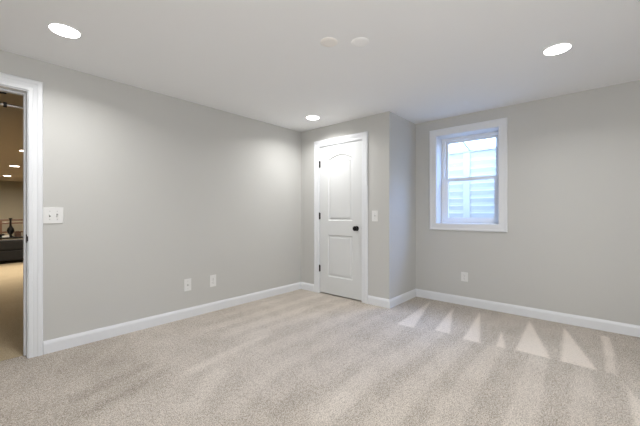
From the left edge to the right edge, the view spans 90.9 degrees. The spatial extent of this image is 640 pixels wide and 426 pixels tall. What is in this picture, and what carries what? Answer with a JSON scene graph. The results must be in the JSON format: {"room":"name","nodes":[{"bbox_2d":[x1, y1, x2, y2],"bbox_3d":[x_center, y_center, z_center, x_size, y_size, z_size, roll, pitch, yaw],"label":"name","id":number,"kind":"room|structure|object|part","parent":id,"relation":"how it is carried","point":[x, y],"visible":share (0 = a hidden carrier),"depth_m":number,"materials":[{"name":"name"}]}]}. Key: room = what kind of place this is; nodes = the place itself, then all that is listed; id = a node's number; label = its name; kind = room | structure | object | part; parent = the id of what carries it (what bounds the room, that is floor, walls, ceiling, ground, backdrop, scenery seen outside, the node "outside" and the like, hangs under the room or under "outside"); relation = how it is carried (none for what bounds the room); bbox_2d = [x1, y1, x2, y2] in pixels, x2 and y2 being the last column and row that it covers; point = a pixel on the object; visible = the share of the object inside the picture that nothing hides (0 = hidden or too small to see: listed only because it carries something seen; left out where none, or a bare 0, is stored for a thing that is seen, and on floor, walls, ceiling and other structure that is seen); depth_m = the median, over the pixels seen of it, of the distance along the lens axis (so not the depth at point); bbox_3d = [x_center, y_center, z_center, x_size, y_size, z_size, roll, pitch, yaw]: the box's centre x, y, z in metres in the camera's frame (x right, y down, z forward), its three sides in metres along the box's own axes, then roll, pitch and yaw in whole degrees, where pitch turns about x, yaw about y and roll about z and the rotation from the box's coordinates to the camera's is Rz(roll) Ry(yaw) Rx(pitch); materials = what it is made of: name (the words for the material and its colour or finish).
{"room":"empty basement bedroom","nodes":[
{"label":"empty basement bedroom","id":0,"kind":"room"},
{"bbox_2d":[0,180,22,239],"bbox_3d":[-11.792,-0.045,11.501,0.100,2.330,6.900,0,0,41],"label":"wall","id":1,"kind":"structure","parent":0,"point":[11,192],"depth_m":11.75,"materials":[{"name":"beige paint"}]},
{"bbox_2d":[0,260,23,360],"bbox_3d":[-6.911,1.145,7.210,13.098,0.050,6.700,0,0,41],"label":"floor","id":2,"kind":"structure","parent":0,"point":[11,272],"depth_m":3.67,"materials":[{"name":"beige carpet"}]},
{"bbox_2d":[0,239,22,260],"bbox_3d":[-7.051,0.855,7.466,0.850,0.530,2.000,0,0,41],"label":"sofa","id":3,"kind":"object","parent":2,"relation":"on","point":[12,249],"visible":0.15,"depth_m":7.02,"materials":[{"name":"grey fabric"}]},
{"bbox_2d":[0,219,22,239],"bbox_3d":[-8.802,0.642,9.072,0.090,0.956,4.400,0,0,41],"label":"wooden railing","id":4,"kind":"object","parent":2,"relation":"on","point":[1,220],"visible":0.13,"depth_m":8.93,"materials":[{"name":"brown wood"}]},
{"bbox_3d":[-8.991,0.655,8.856,0.090,0.930,0.070,0,0,41],"label":"post","id":5,"kind":"part","parent":4,"relation":"part of","materials":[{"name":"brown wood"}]},
{"bbox_3d":[-8.802,0.185,9.072,0.060,0.042,4.400,0,0,41],"label":"rail","id":6,"kind":"part","parent":4,"relation":"part of","materials":[{"name":"brown wood"}]},
{"bbox_3d":[-8.802,0.275,9.072,0.060,0.042,4.400,0,0,41],"label":"rail","id":7,"kind":"part","parent":4,"relation":"part of","materials":[{"name":"brown wood"}]},
{"bbox_2d":[0,236,22,238],"bbox_3d":[-7.713,0.855,8.114,0.400,0.530,1.600,0,0,41],"label":"console table","id":8,"kind":"object","parent":2,"relation":"on","point":[13,237],"visible":0.09,"depth_m":7.84,"materials":[{"name":"grey wood"}]},
{"bbox_2d":[7,218,13,236],"bbox_3d":[-7.834,0.352,7.976,0.140,0.475,0.140,0,0,41],"label":"vase","id":9,"kind":"object","parent":8,"relation":"on","point":[10,230],"visible":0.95,"depth_m":7.95,"materials":[{"name":"black ceramic"}]},
{"bbox_2d":[14,231,20,236],"bbox_3d":[-7.750,0.520,8.072,0.240,0.140,0.109,0,0,41],"label":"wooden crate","id":10,"kind":"object","parent":8,"relation":"on","point":[16,233],"visible":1,"depth_m":8.01,"materials":[{"name":"brown wood"}]},
{"bbox_2d":[0,50,300,340],"bbox_3d":[-1.932,-0.045,2.937,0.160,2.330,6.860,0,0,41],"label":"wall","id":11,"kind":"structure","parent":0,"point":[155,191],"depth_m":3.12,"materials":[{"name":"beige paint"}]},
{"bbox_2d":[0,72,42,357],"bbox_3d":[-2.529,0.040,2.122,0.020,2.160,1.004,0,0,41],"label":"trim","id":12,"kind":"structure","parent":11,"relation":"attached to","point":[35,88],"depth_m":2.46,"materials":[{"name":"white paint"}]},
{"bbox_2d":[43,207,63,223],"bbox_3d":[-2.154,0.015,2.547,0.020,0.130,0.128,0,0,41],"label":"light switch","id":13,"kind":"object","parent":11,"relation":"attached to","point":[50,214],"visible":1,"depth_m":2.55,"materials":[{"name":"white plastic"}]},
{"bbox_2d":[43,282,300,354],"bbox_3d":[-1.236,1.069,3.596,0.014,0.103,2.912,0,0,41],"label":"baseboard","id":14,"kind":"structure","parent":11,"relation":"attached to","point":[57,344],"depth_m":3.12,"materials":[{"name":"white paint"}]},
{"bbox_2d":[184,278,190,291],"bbox_3d":[-1.419,0.768,3.385,0.018,0.130,0.078,0,0,41],"label":"outlet","id":15,"kind":"object","parent":11,"relation":"attached to","point":[187,282],"visible":1,"depth_m":3.38,"materials":[{"name":"white plastic"}]},
{"bbox_2d":[210,275,215,286],"bbox_3d":[-1.226,0.772,3.611,0.009,0.132,0.078,0,0,41],"label":"power outlet","id":16,"kind":"object","parent":11,"relation":"attached to","point":[212,277],"visible":1,"depth_m":3.60,"materials":[{"name":"white plastic"}]},
{"bbox_2d":[0,289,639,425],"bbox_3d":[0.372,1.120,1.707,5.096,0.001,5.656,0,0,41],"label":"floor","id":17,"kind":"structure","parent":0,"point":[301,357],"depth_m":2.19,"materials":[{"name":"beige carpet"}]},
{"bbox_2d":[0,0,639,181],"bbox_3d":[-4.901,-1.331,5.481,18.400,0.258,6.960,0,0,41],"label":"ceiling","id":18,"kind":"structure","parent":0,"point":[422,61],"depth_m":2.35,"materials":[{"name":"white paint"}]},
{"bbox_2d":[0,91,22,108],"bbox_3d":[-2.713,-0.913,2.299,0.170,0.154,1.000,0,0,41],"label":"bar","id":19,"kind":"object","parent":18,"relation":"hanging from","point":[4,104],"visible":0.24,"depth_m":2.57,"materials":[{"name":"silver metal"}]},
{"bbox_2d":[48,22,80,37],"bbox_3d":[-1.685,-1.204,2.081,0.172,0.012,0.172,0,0,41],"label":"recessed light","id":20,"kind":"object","parent":18,"relation":"in","point":[61,29],"visible":1,"depth_m":2.06,"materials":[{"name":"white"}]},
{"bbox_2d":[306,115,319,119],"bbox_3d":[-0.092,-1.204,3.969,0.172,0.012,0.172,0,0,41],"label":"recessed light","id":21,"kind":"object","parent":18,"relation":"in","point":[311,117],"visible":1,"depth_m":3.94,"materials":[{"name":"white"}]},
{"bbox_2d":[543,43,571,54],"bbox_3d":[1.743,-1.204,2.316,0.172,0.012,0.172,0,0,41],"label":"recessed light","id":22,"kind":"object","parent":18,"relation":"in","point":[559,48],"visible":1,"depth_m":2.30,"materials":[{"name":"white"}]},
{"bbox_2d":[301,111,393,298],"bbox_3d":[0.308,-0.045,4.253,1.465,2.330,0.115,0,0,41],"label":"wall","id":23,"kind":"structure","parent":0,"point":[380,127],"depth_m":3.87,"materials":[{"name":"beige paint"}]},
{"bbox_2d":[301,282,313,291],"bbox_3d":[-0.184,1.069,4.600,0.268,0.103,0.014,0,0,41],"label":"baseboard","id":24,"kind":"structure","parent":23,"relation":"attached to","point":[306,286],"depth_m":4.59,"materials":[{"name":"white paint"}]},
{"bbox_2d":[319,140,361,300],"bbox_3d":[0.252,0.089,4.214,0.716,2.030,0.096,0,0,41],"label":"door","id":25,"kind":"structure","parent":23,"relation":"in","point":[340,214],"depth_m":4.20,"materials":[{"name":"white paint"}]},
{"bbox_2d":[314,131,367,303],"bbox_3d":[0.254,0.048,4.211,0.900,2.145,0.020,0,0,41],"label":"trim","id":26,"kind":"structure","parent":23,"relation":"attached to","point":[362,135],"depth_m":3.97,"materials":[{"name":"white paint"}]},
{"bbox_2d":[372,211,377,220],"bbox_3d":[0.667,0.030,3.848,0.084,0.132,0.020,0,0,41],"label":"light switch","id":27,"kind":"object","parent":23,"relation":"attached to","point":[374,213],"visible":1,"depth_m":3.84,"materials":[{"name":"white plastic"}]},
{"bbox_2d":[368,295,389,308],"bbox_3d":[0.711,1.069,3.813,0.307,0.103,0.014,0,0,41],"label":"baseboard","id":28,"kind":"structure","parent":23,"relation":"attached to","point":[382,302],"depth_m":3.81,"materials":[{"name":"white paint"}]},
{"bbox_2d":[394,114,415,296],"bbox_3d":[1.053,-0.045,4.078,0.115,2.330,0.605,0,0,41],"label":"wall","id":29,"kind":"structure","parent":0,"point":[404,130],"depth_m":4.02,"materials":[{"name":"beige paint"}]},
{"bbox_2d":[389,289,415,307],"bbox_3d":[1.058,1.069,3.987,0.014,0.103,0.734,0,0,41],"label":"baseboard","id":30,"kind":"structure","parent":29,"relation":"attached to","point":[397,300],"depth_m":3.95,"materials":[{"name":"white paint"}]},
{"bbox_2d":[416,80,639,325],"bbox_3d":[2.213,-0.045,3.660,5.110,2.330,0.300,0,0,41],"label":"wall","id":31,"kind":"structure","parent":0,"point":[571,243],"depth_m":3.26,"materials":[{"name":"beige paint"}]},
{"bbox_2d":[461,272,467,281],"bbox_3d":[1.765,0.774,3.849,0.078,0.112,0.009,0,0,41],"label":"power outlet","id":32,"kind":"object","parent":31,"relation":"attached to","point":[464,275],"visible":1,"depth_m":3.84,"materials":[{"name":"white plastic"}]},
{"bbox_2d":[429,117,507,231],"bbox_3d":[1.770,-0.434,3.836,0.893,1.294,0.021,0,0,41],"label":"trim","id":33,"kind":"structure","parent":31,"relation":"attached to","point":[502,123],"depth_m":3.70,"materials":[{"name":"white paint"}]},
{"bbox_2d":[442,131,497,223],"bbox_3d":[1.918,-0.434,4.003,0.709,1.110,0.095,0,0,41],"label":"window","id":34,"kind":"structure","parent":31,"relation":"in","point":[445,142],"depth_m":4.05,"materials":[{"name":"white plastic"}]},
{"bbox_3d":[1.907,-0.181,3.991,0.637,0.553,0.032,0,0,41],"label":"sash","id":35,"kind":"part","parent":34,"relation":"part of","materials":[{"name":"white plastic"}]},
{"bbox_3d":[1.930,-0.693,4.017,0.637,0.529,0.032,0,0,41],"label":"sash","id":36,"kind":"part","parent":34,"relation":"part of","materials":[{"name":"glass"}]},
{"bbox_2d":[449,148,495,217],"bbox_3d":[2.254,-0.198,4.418,1.950,1.535,0.888,0,0,41],"label":"window well","id":37,"kind":"object","parent":31,"relation":"attached to","point":[472,198],"visible":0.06,"depth_m":4.87,"materials":[{"name":"beige"}]},
{"bbox_2d":[449,142,495,152],"bbox_3d":[2.247,-1.069,4.410,1.790,0.206,0.854,0,0,41],"label":"well cover","id":38,"kind":"object","parent":37,"relation":"on","point":[464,143],"visible":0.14,"depth_m":4.80,"materials":[{"name":"grey"}]},
{"bbox_3d":[2.521,-0.979,4.721,1.790,0.024,0.024,0,0,41],"label":"rail","id":39,"kind":"part","parent":38,"relation":"part of","materials":[{"name":"grey"}]},
{"bbox_2d":[416,289,639,336],"bbox_3d":[2.622,1.069,3.091,3.545,0.103,0.014,0,0,41],"label":"baseboard","id":40,"kind":"structure","parent":31,"relation":"attached to","point":[587,322],"depth_m":3.35,"materials":[{"name":"white paint"}]}
]}

